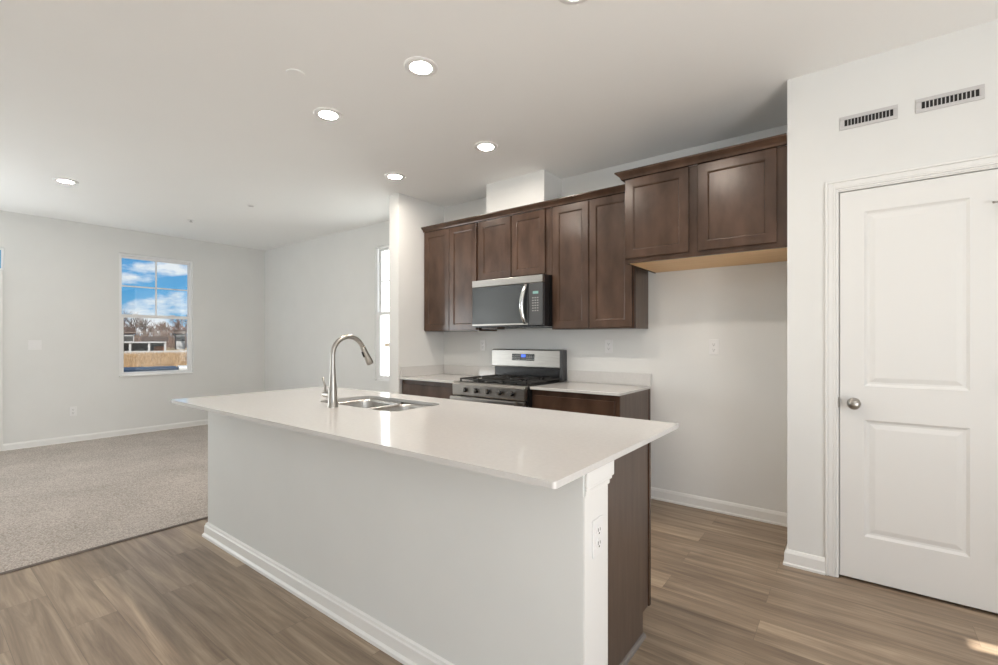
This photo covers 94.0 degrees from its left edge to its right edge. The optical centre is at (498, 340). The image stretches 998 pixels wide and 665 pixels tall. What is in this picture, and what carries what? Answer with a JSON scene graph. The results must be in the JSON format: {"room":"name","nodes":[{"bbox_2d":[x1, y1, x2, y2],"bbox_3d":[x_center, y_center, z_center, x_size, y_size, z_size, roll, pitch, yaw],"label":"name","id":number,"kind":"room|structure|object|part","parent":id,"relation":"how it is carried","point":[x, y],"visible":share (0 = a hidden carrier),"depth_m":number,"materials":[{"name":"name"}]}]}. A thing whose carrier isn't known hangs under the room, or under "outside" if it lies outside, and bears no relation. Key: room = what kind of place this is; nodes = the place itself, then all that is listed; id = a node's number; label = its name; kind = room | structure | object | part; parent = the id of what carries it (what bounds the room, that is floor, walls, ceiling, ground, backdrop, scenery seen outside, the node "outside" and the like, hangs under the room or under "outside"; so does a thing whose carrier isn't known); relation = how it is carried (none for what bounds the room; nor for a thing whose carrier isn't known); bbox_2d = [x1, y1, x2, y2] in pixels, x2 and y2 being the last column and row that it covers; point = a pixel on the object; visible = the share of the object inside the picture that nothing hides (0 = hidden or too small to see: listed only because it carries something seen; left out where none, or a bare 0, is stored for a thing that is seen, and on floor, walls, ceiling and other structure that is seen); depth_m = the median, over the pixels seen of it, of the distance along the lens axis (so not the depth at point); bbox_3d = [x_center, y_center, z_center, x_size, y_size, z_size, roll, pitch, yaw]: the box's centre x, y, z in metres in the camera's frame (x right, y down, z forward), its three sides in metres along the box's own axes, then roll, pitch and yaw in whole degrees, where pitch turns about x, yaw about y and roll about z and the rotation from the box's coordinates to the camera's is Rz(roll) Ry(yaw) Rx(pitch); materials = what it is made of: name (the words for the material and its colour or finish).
{"room":"kitchen","nodes":[
{"label":"kitchen","id":0,"kind":"room"},
{"bbox_2d":[0,210,264,443],"bbox_3d":[-5.776,-0.043,5.425,0.150,2.905,6.276,0,0,37],"label":"wall","id":1,"kind":"structure","parent":0,"point":[61,277],"depth_m":6.03,"materials":[{"name":"paint"}]},
{"bbox_2d":[0,248,3,450],"bbox_3d":[-6.081,0.110,5.004,0.158,2.360,1.032,0,0,37],"label":"door","id":2,"kind":"structure","parent":1,"relation":"in","point":[1,249],"depth_m":5.34,"materials":[{"name":"white paint"}]},
{"bbox_3d":[-6.030,0.244,4.956,0.018,2.092,1.017,0,0,37],"label":"casing","id":3,"kind":"part","parent":2,"relation":"part of","materials":[{"name":"white paint"}]},
{"bbox_3d":[-6.074,-0.940,5.029,0.060,0.259,0.984,0,0,37],"label":"transom frame","id":4,"kind":"part","parent":2,"relation":"part of","materials":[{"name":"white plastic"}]},
{"bbox_2d":[28,340,41,349],"bbox_3d":[-5.561,0.058,5.574,0.010,0.116,0.116,0,0,37],"label":"light switch","id":5,"kind":"object","parent":1,"relation":"attached to","point":[32,344],"visible":1,"depth_m":5.57,"materials":[{"name":"white plastic"}]},
{"bbox_2d":[69,406,76,415],"bbox_3d":[-5.354,0.895,5.844,0.009,0.116,0.070,0,0,37],"label":"power outlet","id":6,"kind":"object","parent":1,"relation":"attached to","point":[72,410],"visible":1,"depth_m":5.84,"materials":[{"name":"white plastic"}]},
{"bbox_2d":[3,419,207,450],"bbox_3d":[-4.804,1.245,6.552,0.020,0.090,3.004,0,0,37],"label":"baseboard","id":7,"kind":"structure","parent":1,"relation":"attached to","point":[43,442],"depth_m":6.04,"materials":[{"name":"white paint"}]},
{"bbox_2d":[119,253,191,375],"bbox_3d":[-4.866,-0.346,6.604,0.080,1.652,0.875,0,0,37],"label":"window","id":8,"kind":"structure","parent":1,"relation":"in","point":[188,317],"depth_m":6.60,"materials":[{"name":"white plastic"}]},
{"bbox_3d":[-4.878,-0.728,6.613,0.030,0.836,0.823,0,0,37],"label":"sash","id":9,"kind":"part","parent":8,"relation":"part of","materials":[{"name":"clear glass"}]},
{"bbox_3d":[-4.854,0.052,6.594,0.030,0.804,0.823,0,0,37],"label":"sash","id":10,"kind":"part","parent":8,"relation":"part of","materials":[{"name":"clear glass"}]},
{"bbox_2d":[119,372,193,376],"bbox_3d":[-4.819,0.484,6.568,0.058,0.016,0.875,0,0,37],"label":"trim","id":11,"kind":"structure","parent":1,"relation":"attached to","point":[184,372],"depth_m":6.52,"materials":[{"name":"white paint"}]},
{"bbox_2d":[389,193,443,393],"bbox_3d":[-0.877,-0.102,5.017,0.145,2.785,0.658,0,0,37],"label":"wall","id":12,"kind":"structure","parent":0,"point":[410,345],"depth_m":4.81,"materials":[{"name":"paint"}]},
{"bbox_2d":[0,0,997,249],"bbox_3d":[-1.587,-1.570,2.211,10.710,0.150,6.276,0,0,37],"label":"ceiling","id":13,"kind":"structure","parent":0,"point":[164,114],"depth_m":2.80,"materials":[{"name":"paint"}]},
{"bbox_2d":[52,178,78,184],"bbox_3d":[-4.067,-1.491,4.367,0.184,0.008,0.184,0,0,37],"label":"recessed light","id":14,"kind":"object","parent":13,"relation":"in","point":[60,180],"visible":1,"depth_m":4.36,"materials":[{"name":"white plastic"}]},
{"bbox_2d":[286,68,304,78],"bbox_3d":[-1.140,-1.491,2.608,0.100,0.007,0.100,0,0,37],"label":"cover plate","id":15,"kind":"object","parent":13,"relation":"attached to","point":[293,73],"visible":1,"depth_m":2.60,"materials":[{"name":"paint"}]},
{"bbox_2d":[313,108,342,120],"bbox_3d":[-1.130,-1.491,3.079,0.184,0.008,0.184,0,0,37],"label":"recessed light","id":16,"kind":"object","parent":13,"relation":"in","point":[327,114],"visible":1,"depth_m":3.07,"materials":[{"name":"white plastic"}]},
{"bbox_2d":[385,173,404,179],"bbox_3d":[-0.949,-1.491,4.242,0.184,0.008,0.184,0,0,37],"label":"recessed light","id":17,"kind":"object","parent":13,"relation":"in","point":[393,176],"visible":1,"depth_m":4.23,"materials":[{"name":"white plastic"}]},
{"bbox_2d":[404,57,437,76],"bbox_3d":[-0.426,-1.491,2.543,0.184,0.008,0.184,0,0,37],"label":"recessed light","id":18,"kind":"object","parent":13,"relation":"in","point":[417,66],"visible":1,"depth_m":2.53,"materials":[{"name":"white plastic"}]},
{"bbox_2d":[474,141,497,151],"bbox_3d":[-0.100,-1.491,3.589,0.184,0.008,0.184,0,0,37],"label":"recessed light","id":19,"kind":"object","parent":13,"relation":"in","point":[485,146],"visible":1,"depth_m":3.58,"materials":[{"name":"white plastic"}]},
{"bbox_2d":[558,0,586,4],"bbox_3d":[0.325,-1.491,1.976,0.184,0.008,0.184,0,0,37],"label":"recessed light","id":20,"kind":"object","parent":13,"relation":"in","point":[570,2],"visible":1,"depth_m":2.04,"materials":[{"name":"white plastic"}]},
{"bbox_2d":[0,499,997,664],"bbox_3d":[-1.587,1.350,2.211,10.410,0.120,5.976,0,0,37],"label":"floor","id":21,"kind":"structure","parent":0,"point":[723,592],"depth_m":2.19,"materials":[{"name":"plastic"}]},
{"bbox_2d":[0,516,207,574],"bbox_3d":[-2.694,1.285,2.621,0.028,0.008,5.280,0,0,37],"label":"transition strip","id":22,"kind":"object","parent":21,"relation":"on","point":[203,518],"visible":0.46,"depth_m":2.88,"materials":[{"name":"brown metal"}]},
{"bbox_2d":[0,425,207,572],"bbox_3d":[-4.104,1.281,4.142,4.065,0.010,5.976,0,0,37],"label":"carpet","id":23,"kind":"object","parent":21,"relation":"on","point":[57,500],"visible":0.52,"depth_m":3.92,"materials":[{"name":"beige carpet"}]},
{"bbox_2d":[202,399,650,664],"bbox_3d":[-0.600,0.842,2.545,2.772,0.896,0.836,0,0,37],"label":"kitchen island","id":24,"kind":"object","parent":21,"relation":"on","point":[425,562],"visible":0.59,"depth_m":1.85,"materials":[{"name":"paint"}]},
{"bbox_3d":[-0.615,1.244,2.530,2.766,0.092,0.794,0,0,37],"label":"baseboard","id":25,"kind":"part","parent":24,"relation":"part of","materials":[{"name":"white paint"}]},
{"bbox_2d":[171,386,678,488],"bbox_3d":[-0.626,0.384,2.502,2.784,0.020,1.088,0,0,37],"label":"island countertop","id":26,"kind":"structure","parent":24,"relation":"on","point":[546,448],"depth_m":1.97,"materials":[{"name":"white stone"}]},
{"bbox_2d":[321,334,372,407],"bbox_3d":[-0.882,0.170,2.711,0.128,0.407,0.300,0,0,37],"label":"kitchen faucet","id":27,"kind":"object","parent":26,"relation":"on","point":[332,397],"visible":1,"depth_m":2.59,"materials":[{"name":"silver metal"}]},
{"bbox_3d":[-0.993,0.258,2.643,0.035,0.096,0.015,0,0,31],"label":"lever handle","id":28,"kind":"part","parent":27,"relation":"part of","materials":[{"name":"silver metal"}]},
{"bbox_3d":[-0.868,0.078,2.674,0.027,0.224,0.225,0,0,37],"label":"gooseneck spout","id":29,"kind":"part","parent":27,"relation":"part of","materials":[{"name":"silver metal"}]},
{"bbox_2d":[338,399,428,410],"bbox_3d":[-0.720,0.493,2.783,0.736,0.195,0.406,0,0,37],"label":"sink","id":30,"kind":"object","parent":26,"relation":"in","point":[375,404],"visible":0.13,"depth_m":3.00,"materials":[{"name":"metal"}]},
{"bbox_3d":[-0.858,0.493,2.889,0.388,0.195,0.406,0,0,37],"label":"bowl","id":31,"kind":"part","parent":30,"relation":"part of","materials":[{"name":"metal"}]},
{"bbox_3d":[-0.566,0.493,2.665,0.348,0.195,0.406,0,0,37],"label":"bowl","id":32,"kind":"part","parent":30,"relation":"part of","materials":[{"name":"metal"}]},
{"bbox_2d":[592,515,602,558],"bbox_3d":[0.310,0.615,1.456,0.009,0.116,0.070,0,0,37],"label":"power outlet","id":33,"kind":"object","parent":24,"relation":"attached to","point":[597,524],"visible":1,"depth_m":1.45,"materials":[{"name":"white plastic"}]},
{"bbox_2d":[596,525,600,535],"bbox_3d":[0.312,0.595,1.454,0.003,0.033,0.033,0,0,37],"label":"receptacle","id":34,"kind":"object","parent":33,"relation":"attached to","point":[598,527],"depth_m":1.45,"materials":[{"name":"white plastic"}]},
{"bbox_2d":[596,538,600,548],"bbox_3d":[0.312,0.635,1.454,0.003,0.033,0.033,0,0,37],"label":"receptacle","id":35,"kind":"object","parent":33,"relation":"attached to","point":[598,540],"depth_m":1.45,"materials":[{"name":"white plastic"}]},
{"bbox_3d":[0.322,0.433,1.477,0.010,0.078,0.196,0,0,37],"label":"cap moulding","id":36,"kind":"part","parent":24,"relation":"part of","materials":[{"name":"white paint"}]},
{"bbox_3d":[0.475,0.842,1.841,0.018,0.896,0.640,0,0,37],"label":"panel","id":37,"kind":"part","parent":24,"relation":"part of","materials":[{"name":"brown wood"}]},
{"bbox_3d":[0.465,1.281,1.802,0.014,0.018,0.554,0,0,37],"label":"shoe moulding","id":38,"kind":"part","parent":24,"relation":"part of","materials":[{"name":"wood"}]},
{"bbox_2d":[402,379,453,398],"bbox_3d":[-0.492,0.843,4.738,0.804,0.894,0.627,0,0,37],"label":"base cabinet","id":39,"kind":"object","parent":21,"relation":"on","point":[409,387],"visible":0.06,"depth_m":4.50,"materials":[{"name":"brown wood"}]},
{"bbox_2d":[399,365,494,382],"bbox_3d":[-0.495,0.335,4.729,0.807,0.122,0.646,0,0,37],"label":"countertop","id":40,"kind":"structure","parent":39,"relation":"on","point":[431,373],"depth_m":4.89,"materials":[{"name":"white stone"}]},
{"bbox_2d":[450,349,566,407],"bbox_3d":[0.069,0.673,4.208,0.837,1.173,0.782,0,0,37],"label":"gas range","id":41,"kind":"object","parent":21,"relation":"on","point":[516,370],"visible":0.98,"depth_m":4.22,"materials":[{"name":"silver metal"}]},
{"bbox_2d":[450,395,525,406],"bbox_3d":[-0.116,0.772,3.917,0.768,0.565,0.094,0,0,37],"label":"oven","id":42,"kind":"object","parent":41,"relation":"in","point":[510,401],"depth_m":3.85,"materials":[{"name":"silver glass"}]},
{"bbox_3d":[-0.094,0.429,3.946,0.776,0.122,0.053,0,0,37],"label":"control panel","id":43,"kind":"part","parent":41,"relation":"part of","materials":[{"name":"silver metal"}]},
{"bbox_2d":[464,379,564,388],"bbox_3d":[0.099,0.384,4.197,0.776,0.023,0.631,0,0,37],"label":"cooktop","id":44,"kind":"object","parent":41,"relation":"in","point":[489,382],"depth_m":3.99,"materials":[{"name":"black metal"}]},
{"bbox_2d":[532,389,649,419],"bbox_3d":[0.749,0.843,3.786,0.756,0.894,0.627,0,0,37],"label":"base cabinet","id":45,"kind":"object","parent":21,"relation":"on","point":[636,405],"visible":0.09,"depth_m":3.53,"materials":[{"name":"brown wood"}]},
{"bbox_3d":[0.561,0.515,3.547,0.683,0.150,0.020,0,0,37],"label":"drawer","id":46,"kind":"part","parent":45,"relation":"part of","materials":[{"name":"brown wood"}]},
{"bbox_2d":[530,370,650,395],"bbox_3d":[0.747,0.335,3.776,0.761,0.122,0.646,0,0,37],"label":"countertop","id":47,"kind":"structure","parent":45,"relation":"on","point":[587,382],"depth_m":3.86,"materials":[{"name":"white stone"}]},
{"bbox_3d":[1.050,0.843,3.567,0.006,0.894,0.607,0,0,37],"label":"panel","id":48,"kind":"part","parent":45,"relation":"part of","materials":[{"name":"brown wood"}]},
{"bbox_2d":[486,170,561,220],"bbox_3d":[0.229,-1.323,4.392,0.653,0.345,0.304,0,0,37],"label":"cover","id":49,"kind":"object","parent":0,"point":[542,185],"depth_m":4.23,"materials":[{"name":"paint"}]},
{"bbox_2d":[265,125,786,512],"bbox_3d":[0.337,-0.043,4.595,10.560,2.905,0.150,0,0,37],"label":"wall","id":50,"kind":"structure","parent":0,"point":[729,444],"depth_m":3.73,"materials":[{"name":"paint"}]},
{"bbox_2d":[376,245,388,380],"bbox_3d":[-1.199,-0.343,5.748,0.900,1.715,0.080,0,0,37],"label":"window","id":51,"kind":"structure","parent":50,"relation":"in","point":[379,250],"depth_m":5.98,"materials":[{"name":"white plastic"}]},
{"bbox_3d":[-1.208,0.065,5.736,0.856,0.856,0.030,0,0,37],"label":"sash","id":52,"kind":"part","parent":51,"relation":"part of","materials":[{"name":"white plastic"}]},
{"bbox_3d":[-1.190,-0.750,5.760,0.856,0.856,0.030,0,0,37],"label":"sash","id":53,"kind":"part","parent":51,"relation":"part of","materials":[{"name":"white plastic"}]},
{"bbox_2d":[400,365,494,376],"bbox_3d":[-0.516,0.325,4.753,0.745,0.102,0.634,0,0,37],"label":"backsplash","id":54,"kind":"structure","parent":50,"relation":"attached to","point":[430,369],"depth_m":4.96,"materials":[{"name":"white stone"}]},
{"bbox_2d":[424,222,496,331],"bbox_3d":[-0.414,-0.621,4.876,0.758,1.058,0.313,0,0,37],"label":"upper cabinet","id":55,"kind":"object","parent":50,"relation":"attached to","point":[451,255],"visible":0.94,"depth_m":4.74,"materials":[{"name":"brown wood"}]},
{"bbox_3d":[-0.652,-0.624,4.874,0.365,1.044,0.020,0,0,37],"label":"door","id":56,"kind":"part","parent":55,"relation":"part of","materials":[{"name":"brown wood"}]},
{"bbox_3d":[-0.361,-0.624,4.651,0.359,1.044,0.020,0,0,37],"label":"door","id":57,"kind":"part","parent":55,"relation":"part of","materials":[{"name":"brown wood"}]},
{"bbox_2d":[480,340,484,350],"bbox_3d":[-0.171,0.053,4.884,0.070,0.116,0.009,0,0,37],"label":"power outlet","id":58,"kind":"object","parent":50,"relation":"attached to","point":[482,342],"visible":1,"depth_m":4.88,"materials":[{"name":"white plastic"}]},
{"bbox_2d":[479,208,551,280],"bbox_3d":[0.215,-0.858,4.393,0.827,0.584,0.313,0,0,37],"label":"upper cabinet","id":59,"kind":"object","parent":50,"relation":"attached to","point":[517,245],"visible":0.66,"depth_m":4.24,"materials":[{"name":"brown wood"}]},
{"bbox_3d":[-0.041,-0.864,4.405,0.384,0.564,0.020,0,0,37],"label":"door","id":60,"kind":"part","parent":59,"relation":"part of","materials":[{"name":"brown wood"}]},
{"bbox_2d":[472,274,551,329],"bbox_3d":[0.175,-0.332,4.306,0.783,0.460,0.501,0,0,37],"label":"microwave","id":61,"kind":"object","parent":59,"relation":"attached to","point":[521,302],"visible":0.95,"depth_m":4.11,"materials":[{"name":"silver metal"}]},
{"bbox_3d":[-0.001,-0.141,4.198,0.632,0.014,0.004,0,0,37],"label":"door rail","id":62,"kind":"part","parent":61,"relation":"part of","materials":[{"name":"silver metal"}]},
{"bbox_3d":[0.009,-0.309,4.211,0.636,0.359,0.034,0,0,37],"label":"glass door","id":63,"kind":"part","parent":61,"relation":"part of","materials":[{"name":"grey glass"}]},
{"bbox_3d":[0.210,-0.315,4.009,0.079,0.350,0.045,0,0,-18],"label":"door handle","id":64,"kind":"part","parent":61,"relation":"part of","materials":[{"name":"silver metal"}]},
{"bbox_3d":[0.321,-0.309,3.972,0.144,0.359,0.034,0,0,37],"label":"control panel","id":65,"kind":"part","parent":61,"relation":"part of","materials":[{"name":"grey plastic"}]},
{"bbox_3d":[0.262,-0.864,4.173,0.360,0.564,0.020,0,0,37],"label":"door","id":66,"kind":"part","parent":59,"relation":"part of","materials":[{"name":"brown wood"}]},
{"bbox_2d":[552,193,647,329],"bbox_3d":[0.837,-0.621,3.916,0.739,1.058,0.313,0,0,37],"label":"upper cabinet","id":67,"kind":"object","parent":50,"relation":"attached to","point":[593,287],"visible":0.73,"depth_m":3.78,"materials":[{"name":"brown wood"}]},
{"bbox_3d":[0.602,-0.624,3.912,0.340,1.044,0.020,0,0,37],"label":"door","id":68,"kind":"part","parent":67,"relation":"part of","materials":[{"name":"brown wood"}]},
{"bbox_3d":[0.885,-0.624,3.695,0.362,1.044,0.020,0,0,37],"label":"door","id":69,"kind":"part","parent":67,"relation":"part of","materials":[{"name":"brown wood"}]},
{"bbox_3d":[1.140,-0.621,3.707,0.004,1.058,0.275,0,0,37],"label":"panel","id":70,"kind":"part","parent":67,"relation":"part of","materials":[{"name":"brown wood"}]},
{"bbox_2d":[605,340,612,352],"bbox_3d":[0.950,0.053,4.024,0.070,0.116,0.009,0,0,37],"label":"power outlet","id":71,"kind":"object","parent":50,"relation":"attached to","point":[608,343],"visible":1,"depth_m":4.02,"materials":[{"name":"white plastic"}]},
{"bbox_2d":[568,370,650,385],"bbox_3d":[0.938,0.325,4.024,0.761,0.102,0.020,0,0,37],"label":"backsplash","id":72,"kind":"structure","parent":50,"relation":"attached to","point":[639,379],"depth_m":4.00,"materials":[{"name":"white stone"}]},
{"bbox_2d":[625,145,786,273],"bbox_3d":[1.465,-0.838,3.236,0.986,0.592,0.628,0,0,37],"label":"upper cabinet","id":73,"kind":"object","parent":50,"relation":"attached to","point":[732,211],"visible":0.84,"depth_m":2.98,"materials":[{"name":"brown wood"}]},
{"bbox_2d":[421,133,786,232],"bbox_3d":[0.512,-1.167,3.944,3.361,0.066,0.663,0,0,37],"label":"crown molding","id":74,"kind":"structure","parent":73,"relation":"on","point":[780,140],"depth_m":3.22,"materials":[{"name":"brown wood"}]},
{"bbox_3d":[1.065,-0.852,3.159,0.432,0.555,0.020,0,0,37],"label":"door","id":75,"kind":"part","parent":73,"relation":"part of","materials":[{"name":"brown wood"}]},
{"bbox_3d":[1.471,-0.546,3.243,0.986,0.009,0.607,0,0,37],"label":"rail","id":76,"kind":"part","parent":73,"relation":"part of","materials":[{"name":"brown wood"}]},
{"bbox_3d":[1.456,-0.852,2.860,0.440,0.555,0.020,0,0,37],"label":"door","id":77,"kind":"part","parent":73,"relation":"part of","materials":[{"name":"brown wood"}]},
{"bbox_2d":[709,339,718,354],"bbox_3d":[1.622,0.053,3.509,0.070,0.116,0.009,0,0,37],"label":"power outlet","id":78,"kind":"object","parent":50,"relation":"attached to","point":[714,343],"visible":1,"depth_m":3.51,"materials":[{"name":"white plastic"}]},
{"bbox_2d":[787,19,997,556],"bbox_3d":[2.849,-0.102,1.833,2.912,2.785,0.115,0,0,37],"label":"wall","id":79,"kind":"structure","parent":0,"point":[818,153],"depth_m":2.56,"materials":[{"name":"paint"}]},
{"bbox_2d":[651,487,824,574],"bbox_3d":[1.513,1.245,3.179,1.201,0.090,0.665,0,0,37],"label":"baseboard","id":80,"kind":"structure","parent":79,"relation":"attached to","point":[792,558],"depth_m":3.36,"materials":[{"name":"white paint"}]},
{"bbox_2d":[839,104,897,130],"bbox_3d":[1.944,-1.171,2.450,0.241,0.071,0.007,0,0,37],"label":"air vent","id":81,"kind":"object","parent":79,"relation":"in","point":[890,112],"visible":1,"depth_m":2.45,"materials":[{"name":"white metal"}]},
{"bbox_2d":[825,153,997,613],"bbox_3d":[2.105,0.212,2.361,0.733,2.156,0.183,0,0,37],"label":"door","id":82,"kind":"structure","parent":79,"relation":"in","point":[911,254],"depth_m":2.35,"materials":[{"name":"white paint"}]},
{"bbox_3d":[1.880,0.338,2.464,0.060,0.060,0.072,0,0,37],"label":"knob","id":83,"kind":"part","parent":82,"relation":"part of","materials":[{"name":"silver metal"}]},
{"bbox_2d":[916,84,984,113],"bbox_3d":[2.190,-1.172,2.262,0.243,0.070,0.007,0,0,37],"label":"air vent","id":84,"kind":"object","parent":79,"relation":"in","point":[966,95],"visible":1,"depth_m":2.26,"materials":[{"name":"white metal"}]},
{"label":"outside","id":85,"kind":"structure","parent":0,"visible":0},
{"bbox_2d":[124,332,161,332],"bbox_3d":[-35.874,-0.865,48.091,28.001,0.238,0.045,0,0,-37],"label":"utility wire","id":86,"kind":"object","parent":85,"point":[124,332],"visible":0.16,"depth_m":47.62,"materials":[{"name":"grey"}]},
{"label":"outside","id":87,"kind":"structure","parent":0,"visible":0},
{"bbox_2d":[128,343,388,366],"bbox_3d":[-171.376,2.790,131.477,408.000,0.001,600.000,0,0,37],"label":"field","id":88,"kind":"structure","parent":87,"point":[386,344],"depth_m":138.91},
{"bbox_2d":[124,328,135,341],"bbox_3d":[-107.333,-0.310,134.518,9.393,6.200,5.665,0,0,37],"label":"house","id":89,"kind":"structure","parent":88,"relation":"on","point":[128,337],"depth_m":131.84,"materials":[{"name":"grey"}]},
{"bbox_2d":[124,318,139,328],"bbox_3d":[-145.439,-4.393,184.045,8.909,14.411,8.952,0,0,37],"label":"bare tree","id":90,"kind":"object","parent":88,"relation":"on","point":[128,321],"visible":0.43,"depth_m":183.55,"materials":[{"name":"brown plant"}]},
{"bbox_2d":[125,324,142,331],"bbox_3d":[-132.471,-1.727,166.316,6.759,9.061,7.273,0,0,37],"label":"bare tree","id":91,"kind":"object","parent":88,"relation":"on","point":[137,325],"visible":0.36,"depth_m":166.19,"materials":[{"name":"plant"}]},
{"bbox_2d":[124,342,165,350],"bbox_3d":[-88.218,1.580,112.909,9.519,2.420,13.316,0,0,37],"label":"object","id":92,"kind":"object","parent":88,"relation":"on","point":[128,346],"visible":0.43,"depth_m":114.90,"materials":[{"name":"grey"}]},
{"bbox_2d":[135,318,156,335],"bbox_3d":[-135.152,-3.479,177.634,8.473,12.577,8.311,0,0,37],"label":"bare tree","id":93,"kind":"object","parent":88,"relation":"on","point":[142,320],"visible":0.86,"depth_m":176.84,"materials":[{"name":"brown plant"}]},
{"bbox_2d":[141,336,167,341],"bbox_3d":[-101.167,0.840,136.622,10.155,3.900,8.360,0,0,37],"label":"house","id":94,"kind":"structure","parent":88,"relation":"on","point":[143,338],"depth_m":134.75,"materials":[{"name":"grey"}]},
{"bbox_2d":[147,320,162,333],"bbox_3d":[-136.035,-2.671,184.850,8.499,10.958,6.910,0,0,37],"label":"bare tree","id":95,"kind":"object","parent":88,"relation":"on","point":[156,328],"visible":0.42,"depth_m":184.29,"materials":[{"name":"plant"}]},
{"bbox_2d":[124,350,186,353],"bbox_3d":[-71.878,2.480,93.846,6.097,0.620,20.317,0,0,37],"label":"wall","id":96,"kind":"structure","parent":88,"relation":"on","point":[125,352],"depth_m":94.42,"materials":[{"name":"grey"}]},
{"bbox_2d":[124,350,186,366],"bbox_3d":[-49.184,2.390,72.795,67.127,0.800,44.020,0,0,37],"label":"fence","id":97,"kind":"object","parent":88,"relation":"on","point":[160,359],"visible":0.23,"depth_m":59.05,"materials":[{"name":"beige wood"}]},
{"bbox_2d":[124,365,186,371],"bbox_3d":[-16.390,2.015,21.302,6.000,1.540,1.950,0,0,-37],"label":"car","id":98,"kind":"object","parent":88,"relation":"on","point":[181,367],"visible":0.14,"depth_m":21.24,"materials":[{"name":"blue paint"}]},
{"bbox_2d":[154,346,163,350],"bbox_3d":[-84.342,2.140,115.489,2.387,1.300,2.594,0,0,37],"label":"hay bale","id":99,"kind":"object","parent":88,"relation":"on","point":[156,348],"visible":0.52,"depth_m":114.68,"materials":[{"name":"brown paint"}]},
{"bbox_2d":[134,327,186,348],"bbox_3d":[-127.988,-1.200,180.632,95.117,7.980,99.907,0,0,37],"label":"brushwood","id":100,"kind":"object","parent":88,"relation":"on","point":[170,343],"visible":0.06,"depth_m":154.45,"materials":[{"name":"brown plant"}]},
{"bbox_2d":[155,321,177,347],"bbox_3d":[-124.475,-2.114,174.423,4.714,9.844,7.737,0,0,37],"label":"bare tree","id":101,"kind":"object","parent":88,"relation":"on","point":[160,328],"visible":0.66,"depth_m":173.59,"materials":[{"name":"plant"}]},
{"bbox_3d":[-124.475,-3.250,174.423,4.714,7.571,7.737,0,0,37],"label":"crown","id":102,"kind":"part","parent":101,"relation":"part of","materials":[{"name":"plant"}]},
{"bbox_2d":[160,319,186,337],"bbox_3d":[-97.676,-2.275,141.502,8.175,10.174,8.222,0,0,37],"label":"bare tree","id":103,"kind":"object","parent":88,"relation":"on","point":[172,320],"visible":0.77,"depth_m":141.20,"materials":[{"name":"brown plant"}]},
{"bbox_2d":[174,330,186,349],"bbox_3d":[-97.393,-0.210,141.933,9.284,6.000,5.281,0,0,37],"label":"house","id":104,"kind":"structure","parent":88,"relation":"on","point":[179,334],"depth_m":138.87,"materials":[{"name":"grey"}]},
{"bbox_2d":[385,347,388,375],"bbox_3d":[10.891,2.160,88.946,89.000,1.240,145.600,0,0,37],"label":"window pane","id":105,"kind":"object","parent":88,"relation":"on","point":[386,348],"visible":0.02,"depth_m":33.55,"materials":[{"name":"white glass"}]}
]}

